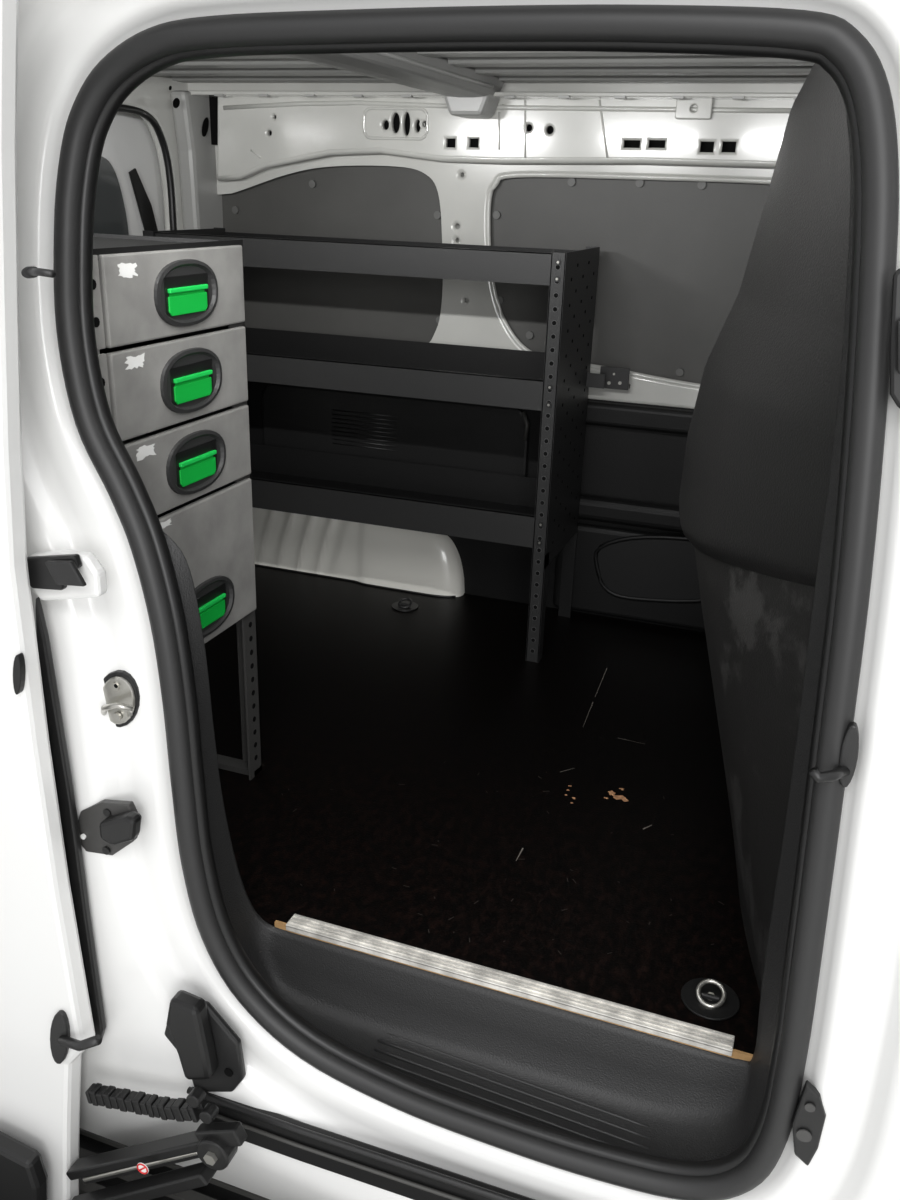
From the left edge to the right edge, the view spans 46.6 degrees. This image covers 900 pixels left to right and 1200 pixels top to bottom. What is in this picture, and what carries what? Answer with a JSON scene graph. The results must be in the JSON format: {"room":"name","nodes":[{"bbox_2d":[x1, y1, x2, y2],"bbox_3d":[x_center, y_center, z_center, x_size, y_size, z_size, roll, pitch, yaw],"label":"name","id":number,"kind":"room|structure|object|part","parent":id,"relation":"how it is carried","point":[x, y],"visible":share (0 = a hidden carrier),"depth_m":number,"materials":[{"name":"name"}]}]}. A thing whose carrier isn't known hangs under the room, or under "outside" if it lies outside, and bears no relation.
{"room":"vehicle interior","nodes":[
{"label":"vehicle interior","id":0,"kind":"room"},
{"bbox_2d":[0,1131,47,1199],"bbox_3d":[-0.794,1.056,1.732,0.350,0.528,0.030,9,23,18],"label":"bumper cover","id":1,"kind":"object","parent":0,"point":[23,1174],"visible":1,"depth_m":1.60,"materials":[{"name":"black plastic"}]},
{"bbox_2d":[78,799,141,854],"bbox_3d":[-0.474,0.318,1.439,0.122,0.097,0.034,9,23,18],"label":"wedge","id":2,"kind":"object","parent":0,"point":[107,826],"depth_m":1.43,"materials":[{"name":"black plastic"}]},
{"bbox_2d":[101,670,139,726],"bbox_3d":[-0.450,0.138,1.401,0.074,0.086,0.040,9,23,18],"label":"door striker","id":3,"kind":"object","parent":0,"point":[121,690],"depth_m":1.40,"materials":[{"name":"silver metal"}]},
{"bbox_2d":[122,76,187,230],"bbox_3d":[-0.988,-0.534,2.353,0.040,1.400,1.600,9,23,18],"label":"wall","id":4,"kind":"structure","parent":0,"point":[153,95],"depth_m":2.71,"materials":[{"name":"metal"}]},
{"bbox_2d":[94,112,164,235],"bbox_3d":[-1.064,-0.546,2.378,0.057,1.400,1.600,9,23,18],"label":"door","id":5,"kind":"structure","parent":4,"relation":"in","point":[129,144],"depth_m":2.71,"materials":[{"name":"white paint"}]},
{"bbox_3d":[-0.896,-0.915,2.618,0.004,0.438,0.319,9,23,18],"label":"door glass","id":6,"kind":"part","parent":5,"relation":"part of","materials":[{"name":"grey glass"}]},
{"bbox_2d":[129,168,157,230],"bbox_3d":[-0.814,-1.042,2.795,0.006,0.205,0.118,9,23,18],"label":"wiper arm","id":7,"kind":"object","parent":5,"relation":"attached to","point":[143,202],"visible":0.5,"depth_m":2.78,"materials":[{"name":"black plastic"}]},
{"bbox_2d":[118,104,176,229],"bbox_3d":[-0.829,-0.905,2.602,0.018,0.642,0.584,9,23,18],"label":"seal","id":8,"kind":"object","parent":4,"relation":"attached to","point":[124,108],"visible":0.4,"depth_m":2.73,"materials":[{"name":"black rubber"}]},
{"bbox_2d":[66,1086,247,1199],"bbox_3d":[-0.446,0.842,1.557,0.328,0.332,0.053,9,23,18],"label":"hinge arm","id":9,"kind":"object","parent":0,"point":[216,1144],"depth_m":1.53},
{"bbox_2d":[171,90,222,229],"bbox_3d":[-0.674,-1.063,2.891,0.050,0.619,0.216,9,23,18],"label":"pillar","id":10,"kind":"structure","parent":0,"point":[201,203],"depth_m":2.79,"materials":[{"name":"metal"}]},
{"bbox_2d":[173,98,179,107],"bbox_3d":[-0.693,-1.258,2.646,0.002,0.024,0.030,9,23,18],"label":"pillar slot","id":11,"kind":"object","parent":10,"relation":"attached to","point":[176,102],"visible":1,"depth_m":2.65,"materials":[{"name":"black"}]},
{"bbox_2d":[202,117,208,136],"bbox_3d":[-0.650,-1.257,2.777,0.002,0.047,0.034,9,23,18],"label":"pillar slot","id":12,"kind":"object","parent":10,"relation":"attached to","point":[205,126],"visible":1,"depth_m":2.77,"materials":[{"name":"black"}]},
{"bbox_2d":[17,0,899,1199],"bbox_3d":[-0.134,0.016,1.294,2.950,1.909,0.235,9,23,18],"label":"van","id":13,"kind":"object","parent":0,"point":[150,948],"depth_m":1.35,"materials":[{"name":"white paint"}]},
{"bbox_3d":[-0.365,0.653,1.518,0.132,0.195,0.041,9,23,18],"label":"lower roller bracket","id":14,"kind":"part","parent":13,"relation":"part of","materials":[{"name":"black plastic"}]},
{"bbox_2d":[187,1087,534,1199],"bbox_3d":[-0.033,0.815,1.458,0.760,0.086,0.021,9,23,18],"label":"door track","id":15,"kind":"object","parent":13,"relation":"attached to","point":[348,1157],"visible":0.84,"depth_m":1.49,"materials":[{"name":"black metal"}]},
{"bbox_2d":[53,4,898,1199],"bbox_3d":[-0.026,0.067,1.276,1.013,1.402,0.121,9,23,18],"label":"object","id":16,"kind":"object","parent":13,"relation":"attached to","point":[829,41],"depth_m":1.16,"materials":[{"name":"black rubber"}]},
{"bbox_2d":[0,0,94,1199],"bbox_3d":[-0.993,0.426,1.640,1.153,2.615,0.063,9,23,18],"label":"sliding door","id":17,"kind":"structure","parent":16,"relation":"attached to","point":[42,972],"depth_m":1.41,"materials":[{"name":"white paint"}]},
{"bbox_2d":[13,653,25,694],"bbox_3d":[-0.537,0.092,1.302,0.015,0.056,0.010,9,23,18],"label":"plug","id":18,"kind":"object","parent":17,"relation":"attached to","point":[19,671],"visible":1,"depth_m":1.30,"materials":[{"name":"black plastic"}]},
{"bbox_2d":[26,268,55,277],"bbox_3d":[-0.427,-0.340,1.086,0.043,0.010,0.012,16,25,31],"label":"pin","id":19,"kind":"object","parent":17,"relation":"attached to","point":[32,271],"visible":1,"depth_m":1.08,"materials":[{"name":"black metal"}]},
{"bbox_3d":[-0.995,0.427,1.636,1.152,2.615,0.035,9,23,18],"label":"door panel","id":20,"kind":"part","parent":17,"relation":"part of","materials":[{"name":"white paint"}]},
{"bbox_2d":[50,1010,69,1063],"bbox_3d":[-0.569,0.638,1.525,0.036,0.102,0.008,9,23,18],"label":"plate","id":21,"kind":"object","parent":17,"relation":"attached to","point":[60,1025],"depth_m":1.52,"materials":[{"name":"black plastic"}]},
{"bbox_2d":[45,560,86,585],"bbox_3d":[-0.468,-0.033,1.273,0.055,0.033,0.008,9,23,18],"label":"clip","id":22,"kind":"object","parent":17,"relation":"attached to","point":[63,572],"visible":1,"depth_m":1.27,"materials":[{"name":"black plastic"}]},
{"bbox_2d":[58,1035,101,1050],"bbox_3d":[-0.529,0.628,1.486,0.087,0.055,0.020,14,25,28],"label":"lower striker","id":23,"kind":"object","parent":17,"relation":"attached to","point":[78,1045],"visible":1,"depth_m":1.47,"materials":[{"name":"black metal"}]},
{"bbox_2d":[85,1083,202,1122],"bbox_3d":[-0.448,0.735,1.530,0.196,0.066,0.020,9,23,18],"label":"chain","id":24,"kind":"object","parent":17,"relation":"attached to","point":[154,1105],"visible":0.96,"depth_m":1.52,"materials":[{"name":"black plastic"}]},
{"bbox_2d":[29,549,106,599],"bbox_3d":[-0.480,-0.029,1.313,0.106,0.072,0.020,9,23,18],"label":"latch recess","id":25,"kind":"object","parent":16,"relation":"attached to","point":[92,571],"visible":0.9,"depth_m":1.30,"materials":[{"name":"white paint"}]},
{"bbox_2d":[35,597,105,1038],"bbox_3d":[-0.537,0.334,1.461,0.058,0.725,0.012,9,23,18],"label":"seal","id":26,"kind":"object","parent":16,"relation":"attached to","point":[66,801],"visible":0.52,"depth_m":1.44,"materials":[{"name":"black rubber"}]},
{"bbox_2d":[164,113,853,1160],"bbox_3d":[0.031,0.104,1.311,0.889,1.311,0.146,9,23,18],"label":"trim","id":27,"kind":"structure","parent":13,"relation":"attached to","point":[697,1104],"depth_m":1.52,"materials":[{"name":"grey plastic"}]},
{"bbox_2d":[371,1057,611,1144],"bbox_3d":[0.076,0.728,1.503,0.421,0.004,0.004,11,23,21],"label":"rib","id":28,"kind":"object","parent":27,"relation":"attached to","point":[373,1058],"visible":0.8,"depth_m":1.51,"materials":[{"name":"grey plastic"}]},
{"bbox_2d":[286,914,734,1051],"bbox_3d":[0.070,0.565,1.563,0.694,0.004,0.030,9,23,18],"label":"strip plate","id":29,"kind":"object","parent":27,"relation":"on","point":[482,979],"visible":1,"depth_m":1.55,"materials":[{"name":"silver metal"}]},
{"bbox_2d":[286,926,731,1055],"bbox_3d":[0.065,0.573,1.553,0.694,0.010,0.003,9,23,18],"label":"strip nose","id":30,"kind":"object","parent":29,"relation":"attached to","point":[637,1027],"depth_m":1.54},
{"bbox_2d":[288,920,731,1046],"bbox_3d":[0.067,0.565,1.556,0.690,0.002,0.003,9,23,18],"label":"rib","id":31,"kind":"object","parent":29,"relation":"on","point":[289,921],"visible":1,"depth_m":1.54,"materials":[{"name":"metal"}]},
{"bbox_2d":[291,918,732,1043],"bbox_3d":[0.070,0.562,1.562,0.690,0.002,0.003,9,23,18],"label":"rib","id":32,"kind":"object","parent":29,"relation":"on","point":[293,919],"visible":1,"depth_m":1.55,"materials":[{"name":"metal"}]},
{"bbox_2d":[293,914,732,1038],"bbox_3d":[0.073,0.559,1.570,0.690,0.002,0.003,9,23,18],"label":"rib","id":33,"kind":"object","parent":29,"relation":"on","point":[294,915],"visible":1,"depth_m":1.56,"materials":[{"name":"metal"}]},
{"bbox_2d":[374,1048,648,1149],"bbox_3d":[0.080,0.722,1.519,0.424,0.004,0.004,11,23,21],"label":"rib","id":34,"kind":"object","parent":27,"relation":"attached to","point":[375,1049],"visible":1,"depth_m":1.51,"materials":[{"name":"grey plastic"}]},
{"bbox_2d":[377,1039,650,1138],"bbox_3d":[0.085,0.716,1.535,0.427,0.004,0.004,11,23,21],"label":"rib","id":35,"kind":"object","parent":27,"relation":"attached to","point":[378,1040],"visible":1,"depth_m":1.53,"materials":[{"name":"grey plastic"}]},
{"bbox_2d":[387,1033,649,1126],"bbox_3d":[0.089,0.709,1.552,0.430,0.004,0.004,11,23,21],"label":"rib","id":36,"kind":"object","parent":27,"relation":"attached to","point":[408,1040],"visible":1,"depth_m":1.54,"materials":[{"name":"grey plastic"}]},
{"bbox_2d":[792,1080,825,1165],"bbox_3d":[0.426,0.624,1.244,0.035,0.121,0.015,9,23,18],"label":"buffer","id":37,"kind":"object","parent":13,"relation":"attached to","point":[808,1120],"depth_m":1.24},
{"bbox_2d":[808,722,858,786],"bbox_3d":[0.398,0.165,1.084,0.047,0.074,0.043,9,23,18],"label":"door latch catch","id":38,"kind":"structure","parent":13,"relation":"attached to","point":[845,771],"depth_m":1.08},
{"bbox_2d":[456,173,467,301],"bbox_3d":[0.323,-0.630,2.736,2.290,1.420,0.018,9,23,18],"label":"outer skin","id":39,"kind":"object","parent":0,"point":[457,225],"visible":0.02,"depth_m":2.72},
{"bbox_2d":[205,566,760,1053],"bbox_3d":[-0.141,0.269,2.314,1.860,0.014,1.621,9,23,18],"label":"floor","id":40,"kind":"structure","parent":0,"point":[361,698],"depth_m":2.05,"materials":[{"name":"brown wood"}]},
{"bbox_2d":[93,233,261,779],"bbox_3d":[-0.592,-0.086,1.775,0.370,1.017,0.430,9,23,18],"label":"base cabinet","id":41,"kind":"object","parent":40,"relation":"on","point":[169,312],"visible":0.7,"depth_m":1.67,"materials":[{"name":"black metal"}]},
{"bbox_3d":[-0.580,-0.216,1.745,0.331,0.046,0.342,9,23,18],"label":"drawer","id":42,"kind":"part","parent":41,"relation":"part of","materials":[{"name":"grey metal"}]},
{"bbox_2d":[93,237,189,248],"bbox_3d":[-0.584,-0.540,1.598,0.354,0.006,0.430,9,23,18],"label":"tray","id":43,"kind":"object","parent":41,"relation":"on","point":[98,242],"depth_m":1.69,"materials":[{"name":"black plastic"}]},
{"bbox_3d":[-0.410,-0.466,1.583,0.011,0.123,0.362,9,23,18],"label":"drawer","id":44,"kind":"part","parent":41,"relation":"part of","materials":[{"name":"grey metal"}]},
{"bbox_3d":[-0.414,-0.344,1.631,0.011,0.126,0.362,9,23,18],"label":"drawer","id":45,"kind":"part","parent":41,"relation":"part of","materials":[{"name":"grey metal"}]},
{"bbox_3d":[-0.418,-0.222,1.680,0.011,0.123,0.362,9,23,18],"label":"drawer","id":46,"kind":"part","parent":41,"relation":"part of","materials":[{"name":"grey metal"}]},
{"bbox_3d":[-0.424,-0.040,1.752,0.011,0.252,0.362,9,23,18],"label":"drawer","id":47,"kind":"part","parent":41,"relation":"part of","materials":[{"name":"grey metal"}]},
{"bbox_3d":[-0.547,0.313,2.138,0.352,0.012,0.030,9,23,18],"label":"post","id":48,"kind":"part","parent":41,"relation":"part of","materials":[{"name":"grey metal"}]},
{"bbox_3d":[-0.371,-0.119,1.895,0.004,1.005,0.045,9,23,18],"label":"post","id":49,"kind":"part","parent":41,"relation":"part of","materials":[{"name":"grey metal"}]},
{"bbox_2d":[252,507,464,597],"bbox_3d":[-0.327,-0.184,3.119,0.792,0.230,0.113,9,23,18],"label":"wheel arch cover","id":50,"kind":"object","parent":40,"relation":"on","point":[410,561],"visible":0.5,"depth_m":3.07,"materials":[{"name":"white paint"}]},
{"bbox_2d":[143,228,599,662],"bbox_3d":[-0.214,-0.433,2.742,1.081,0.975,0.331,9,23,18],"label":"shelving rack","id":51,"kind":"object","parent":40,"relation":"on","point":[541,513],"visible":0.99,"depth_m":2.57,"materials":[{"name":"black metal"}]},
{"bbox_3d":[-0.760,-0.460,2.764,0.034,0.975,0.003,9,23,18],"label":"post","id":52,"kind":"part","parent":51,"relation":"part of","materials":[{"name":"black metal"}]},
{"bbox_3d":[-0.686,-0.628,2.856,0.003,0.725,0.327,9,23,18],"label":"panel","id":53,"kind":"part","parent":51,"relation":"part of","materials":[{"name":"black metal"}]},
{"bbox_3d":[-0.222,-0.261,2.813,1.076,0.003,0.319,9,23,18],"label":"shelf","id":54,"kind":"part","parent":51,"relation":"part of","materials":[{"name":"black metal"}]},
{"bbox_3d":[0.211,-0.306,2.456,0.003,0.975,0.030,9,23,18],"label":"post","id":55,"kind":"part","parent":51,"relation":"part of","materials":[{"name":"black metal"}]},
{"bbox_3d":[0.230,0.019,2.575,0.003,0.285,0.035,9,23,18],"label":"post","id":56,"kind":"part","parent":51,"relation":"part of","materials":[{"name":"black metal"}]},
{"bbox_3d":[0.221,-0.299,2.439,0.034,0.975,0.003,9,23,18],"label":"post","id":57,"kind":"part","parent":51,"relation":"part of","materials":[{"name":"black metal"}]},
{"bbox_3d":[0.295,-0.467,2.531,0.003,0.725,0.327,9,23,18],"label":"panel","id":58,"kind":"part","parent":51,"relation":"part of","materials":[{"name":"black metal"}]},
{"bbox_3d":[0.333,-0.407,2.723,0.034,0.975,0.003,9,23,18],"label":"post","id":59,"kind":"part","parent":51,"relation":"part of","materials":[{"name":"black metal"}]},
{"bbox_2d":[392,598,417,611],"bbox_3d":[-0.126,0.009,2.927,0.075,0.022,0.075,9,23,18],"label":"ring","id":60,"kind":"object","parent":40,"relation":"on","point":[403,606],"visible":1,"depth_m":2.92,"materials":[{"name":"black metal"}]},
{"bbox_2d":[275,920,752,1060],"bbox_3d":[0.072,0.577,1.557,0.751,0.012,0.005,9,23,18],"label":"plywood edge","id":61,"kind":"object","parent":40,"relation":"attached to","point":[736,1054],"visible":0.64,"depth_m":1.52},
{"bbox_2d":[681,978,739,1020],"bbox_3d":[0.383,0.578,1.533,0.085,0.022,0.085,9,23,18],"label":"ring","id":62,"kind":"object","parent":40,"relation":"on","point":[706,998],"visible":1,"depth_m":1.53,"materials":[{"name":"black plastic"}]},
{"bbox_2d":[153,51,814,82],"bbox_3d":[0.033,-0.967,1.774,2.340,0.030,1.700,9,23,18],"label":"roof","id":63,"kind":"structure","parent":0,"point":[509,66],"depth_m":2.22,"materials":[{"name":"white metal"}]},
{"bbox_2d":[285,52,503,97],"bbox_3d":[-0.182,-0.982,1.875,0.145,0.047,1.420,9,23,18],"label":"bow","id":64,"kind":"object","parent":63,"relation":"attached to","point":[372,65],"visible":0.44,"depth_m":2.04,"materials":[{"name":"grey paint"}]},
{"bbox_2d":[374,53,493,88],"bbox_3d":[-0.127,-0.970,1.847,0.010,0.010,1.300,9,23,18],"label":"ridge","id":65,"kind":"object","parent":64,"relation":"attached to","point":[389,55],"visible":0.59,"depth_m":2.08,"materials":[{"name":"grey paint"}]},
{"bbox_2d":[189,91,798,99],"bbox_3d":[0.330,-1.164,2.414,2.240,0.010,0.080,9,23,18],"label":"flange","id":66,"kind":"object","parent":63,"relation":"attached to","point":[336,94],"visible":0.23,"depth_m":2.43,"materials":[{"name":"paint"}]},
{"bbox_2d":[214,94,225,96],"bbox_3d":[-0.591,-1.296,2.683,0.025,0.005,0.017,9,23,18],"label":"tab","id":67,"kind":"object","parent":66,"relation":"attached to","point":[217,95],"visible":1,"depth_m":2.68,"materials":[{"name":"paint"}]},
{"bbox_2d":[259,94,270,96],"bbox_3d":[-0.469,-1.276,2.642,0.025,0.005,0.017,9,23,18],"label":"tab","id":68,"kind":"object","parent":66,"relation":"attached to","point":[260,95],"visible":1,"depth_m":2.64,"materials":[{"name":"paint"}]},
{"bbox_2d":[305,94,316,96],"bbox_3d":[-0.347,-1.256,2.602,0.025,0.005,0.017,9,23,18],"label":"tab","id":69,"kind":"object","parent":66,"relation":"attached to","point":[306,95],"visible":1,"depth_m":2.60,"materials":[{"name":"paint"}]},
{"bbox_2d":[352,94,363,96],"bbox_3d":[-0.225,-1.236,2.561,0.025,0.005,0.017,9,23,18],"label":"tab","id":70,"kind":"object","parent":66,"relation":"attached to","point":[353,95],"visible":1,"depth_m":2.55,"materials":[{"name":"paint"}]},
{"bbox_2d":[401,95,412,97],"bbox_3d":[-0.103,-1.216,2.521,0.025,0.005,0.017,9,23,18],"label":"tab","id":71,"kind":"object","parent":66,"relation":"attached to","point":[404,96],"visible":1,"depth_m":2.52,"materials":[{"name":"paint"}]},
{"bbox_2d":[504,95,516,97],"bbox_3d":[0.141,-1.175,2.440,0.025,0.005,0.017,9,23,18],"label":"tab","id":72,"kind":"object","parent":66,"relation":"attached to","point":[505,96],"visible":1,"depth_m":2.43,"materials":[{"name":"paint"}]},
{"bbox_2d":[558,95,570,97],"bbox_3d":[0.263,-1.155,2.400,0.025,0.005,0.017,9,23,18],"label":"tab","id":73,"kind":"object","parent":66,"relation":"attached to","point":[559,96],"visible":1,"depth_m":2.39,"materials":[{"name":"paint"}]},
{"bbox_2d":[614,96,626,98],"bbox_3d":[0.385,-1.135,2.359,0.025,0.005,0.017,9,23,18],"label":"tab","id":74,"kind":"object","parent":66,"relation":"attached to","point":[615,97],"visible":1,"depth_m":2.35,"materials":[{"name":"paint"}]},
{"bbox_2d":[672,96,684,98],"bbox_3d":[0.507,-1.115,2.319,0.025,0.005,0.017,9,23,18],"label":"tab","id":75,"kind":"object","parent":66,"relation":"attached to","point":[673,97],"visible":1,"depth_m":2.31,"materials":[{"name":"paint"}]},
{"bbox_2d":[732,96,744,98],"bbox_3d":[0.629,-1.095,2.279,0.025,0.005,0.017,9,23,18],"label":"tab","id":76,"kind":"object","parent":66,"relation":"attached to","point":[733,97],"visible":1,"depth_m":2.27,"materials":[{"name":"paint"}]},
{"bbox_2d":[188,83,803,92],"bbox_3d":[0.340,-1.211,2.421,2.240,0.080,0.010,9,23,18],"label":"rail","id":77,"kind":"object","parent":63,"relation":"attached to","point":[507,87],"visible":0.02,"depth_m":2.45,"materials":[{"name":"metal"}]},
{"bbox_2d":[209,97,773,631],"bbox_3d":[0.287,-0.628,2.699,2.332,1.400,0.070,9,23,18],"label":"wall","id":78,"kind":"structure","parent":0,"point":[674,254],"depth_m":2.75,"materials":[{"name":"paint"}]},
{"bbox_2d":[232,206,238,213],"bbox_3d":[-0.594,-1.082,2.900,0.020,0.020,0.010,9,23,18],"label":"clip","id":79,"kind":"object","parent":78,"relation":"attached to","point":[235,209],"visible":1,"depth_m":2.90,"materials":[{"name":"grey plastic"}]},
{"bbox_2d":[243,155,333,178],"bbox_3d":[0.185,-1.052,2.571,1.712,0.087,0.027,9,23,18],"label":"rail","id":80,"kind":"object","parent":78,"relation":"attached to","point":[331,155],"depth_m":2.80,"materials":[{"name":"white metal"}]},
{"bbox_2d":[309,180,316,187],"bbox_3d":[-0.367,-1.114,2.798,0.020,0.020,0.010,9,23,18],"label":"clip","id":81,"kind":"object","parent":78,"relation":"attached to","point":[312,183],"visible":1,"depth_m":2.79,"materials":[{"name":"grey plastic"}]},
{"bbox_2d":[434,211,440,218],"bbox_3d":[-0.032,-0.998,2.710,0.020,0.020,0.010,9,23,18],"label":"clip","id":82,"kind":"object","parent":78,"relation":"attached to","point":[437,214],"visible":1,"depth_m":2.71,"materials":[{"name":"grey plastic"}]},
{"bbox_2d":[444,94,499,117],"bbox_3d":[0.052,-1.176,2.485,0.113,0.050,0.100,9,23,18],"label":"bracket","id":83,"kind":"object","parent":78,"relation":"attached to","point":[483,106],"depth_m":2.45,"materials":[{"name":"white metal"}]},
{"bbox_3d":[0.347,-1.169,2.462,2.240,0.215,0.018,9,23,18],"label":"cant rail","id":84,"kind":"part","parent":78,"relation":"part of","materials":[{"name":"white metal"}]},
{"bbox_2d":[217,148,775,180],"bbox_3d":[0.177,-1.050,2.551,1.714,0.099,0.020,9,23,18],"label":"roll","id":85,"kind":"object","parent":78,"relation":"attached to","point":[254,170],"depth_m":2.55,"materials":[{"name":"white metal"}]},
{"bbox_2d":[493,211,500,218],"bbox_3d":[0.119,-0.979,2.658,0.020,0.020,0.010,9,23,18],"label":"clip","id":86,"kind":"object","parent":78,"relation":"attached to","point":[496,214],"visible":1,"depth_m":2.65,"materials":[{"name":"grey plastic"}]},
{"bbox_2d":[498,296,503,303],"bbox_3d":[0.130,-0.783,2.728,0.020,0.020,0.010,9,23,18],"label":"clip","id":87,"kind":"object","parent":78,"relation":"attached to","point":[501,299],"visible":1,"depth_m":2.72,"materials":[{"name":"grey plastic"}]},
{"bbox_2d":[218,97,794,175],"bbox_3d":[0.177,-1.109,2.521,1.712,0.214,0.034,9,23,18],"label":"upper side panel","id":88,"kind":"object","parent":78,"relation":"attached to","point":[296,131],"depth_m":2.52,"materials":[{"name":"paint"}]},
{"bbox_2d":[363,107,428,140],"bbox_3d":[-0.136,-1.190,2.611,0.180,0.076,0.008,9,23,18],"label":"rim","id":89,"kind":"object","parent":88,"relation":"attached to","point":[368,108],"visible":1,"depth_m":2.61,"materials":[{"name":"paint"}]},
{"bbox_2d":[498,112,499,149],"bbox_3d":[0.120,-1.136,2.530,0.010,0.084,0.006,9,23,18],"label":"joint","id":90,"kind":"object","parent":88,"relation":"attached to","point":[498,112],"visible":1,"depth_m":2.53,"materials":[{"name":"paint"}]},
{"bbox_2d":[524,100,526,157],"bbox_3d":[0.181,-1.130,2.508,0.014,0.128,0.006,9,23,18],"label":"joint","id":91,"kind":"object","parent":88,"relation":"attached to","point":[525,123],"visible":1,"depth_m":2.51,"materials":[{"name":"paint"}]},
{"bbox_2d":[598,99,608,157],"bbox_3d":[0.360,-1.103,2.448,0.036,0.125,0.006,9,23,18],"label":"joint","id":92,"kind":"object","parent":88,"relation":"attached to","point":[599,101],"visible":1,"depth_m":2.45,"materials":[{"name":"paint"}]},
{"bbox_3d":[0.551,-1.115,2.358,0.082,0.055,0.012,9,23,18],"label":"rail bracket","id":93,"kind":"part","parent":88,"relation":"part of","materials":[{"name":"white metal"}]},
{"bbox_2d":[223,100,790,113],"bbox_3d":[0.165,-1.178,2.498,1.620,0.026,0.012,9,23,18],"label":"rail","id":94,"kind":"object","parent":78,"relation":"attached to","point":[355,102],"depth_m":2.49,"materials":[{"name":"white metal"}]},
{"bbox_2d":[526,331,533,338],"bbox_3d":[0.209,-0.693,2.732,0.020,0.020,0.010,9,23,18],"label":"clip","id":95,"kind":"object","parent":78,"relation":"attached to","point":[529,334],"visible":1,"depth_m":2.73,"materials":[{"name":"grey plastic"}]},
{"bbox_2d":[568,178,575,185],"bbox_3d":[0.300,-1.027,2.568,0.020,0.020,0.010,9,23,18],"label":"clip","id":96,"kind":"object","parent":78,"relation":"attached to","point":[571,181],"visible":1,"depth_m":2.56,"materials":[{"name":"grey plastic"}]},
{"bbox_2d":[586,366,630,389],"bbox_3d":[0.405,-0.564,2.648,0.099,0.054,0.080,9,23,18],"label":"wall mount bracket","id":97,"kind":"object","parent":78,"relation":"attached to","point":[609,377],"depth_m":2.63,"materials":[{"name":"black metal"}]},
{"bbox_2d":[636,180,643,186],"bbox_3d":[0.457,-1.004,2.515,0.020,0.020,0.010,9,23,18],"label":"clip","id":98,"kind":"object","parent":78,"relation":"attached to","point":[639,183],"visible":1,"depth_m":2.51,"materials":[{"name":"grey plastic"}]},
{"bbox_3d":[0.565,-0.084,2.788,0.357,0.188,0.020,9,23,18],"label":"pocket panel","id":99,"kind":"part","parent":78,"relation":"part of","materials":[{"name":"black plastic"}]},
{"bbox_2d":[676,368,683,375],"bbox_3d":[0.579,-0.574,2.631,0.020,0.020,0.010,9,23,18],"label":"clip","id":100,"kind":"object","parent":78,"relation":"attached to","point":[679,372],"visible":1,"depth_m":2.63,"materials":[{"name":"grey plastic"}]},
{"bbox_2d":[697,182,705,189],"bbox_3d":[0.595,-0.981,2.470,0.020,0.020,0.010,9,23,18],"label":"clip","id":101,"kind":"object","parent":78,"relation":"attached to","point":[701,185],"visible":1,"depth_m":2.47,"materials":[{"name":"grey plastic"}]},
{"bbox_2d":[695,548,814,994],"bbox_3d":[0.597,0.039,1.950,0.275,0.730,1.585,9,23,18],"label":"shell","id":102,"kind":"object","parent":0,"point":[757,625],"visible":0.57,"depth_m":1.46,"materials":[{"name":"plastic"}]},
{"bbox_2d":[679,63,850,586],"bbox_3d":[0.589,-0.519,1.734,0.298,0.786,1.587,9,23,16],"label":"shell","id":103,"kind":"object","parent":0,"point":[760,441],"visible":0.65,"depth_m":1.32,"materials":[{"name":"plastic"}]},
{"bbox_2d":[890,268,899,407],"bbox_3d":[0.418,-0.235,0.950,0.047,0.125,0.028,9,23,18],"label":"plate","id":104,"kind":"object","parent":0,"point":[895,304],"depth_m":0.95,"materials":[{"name":"black plastic"}]}
]}

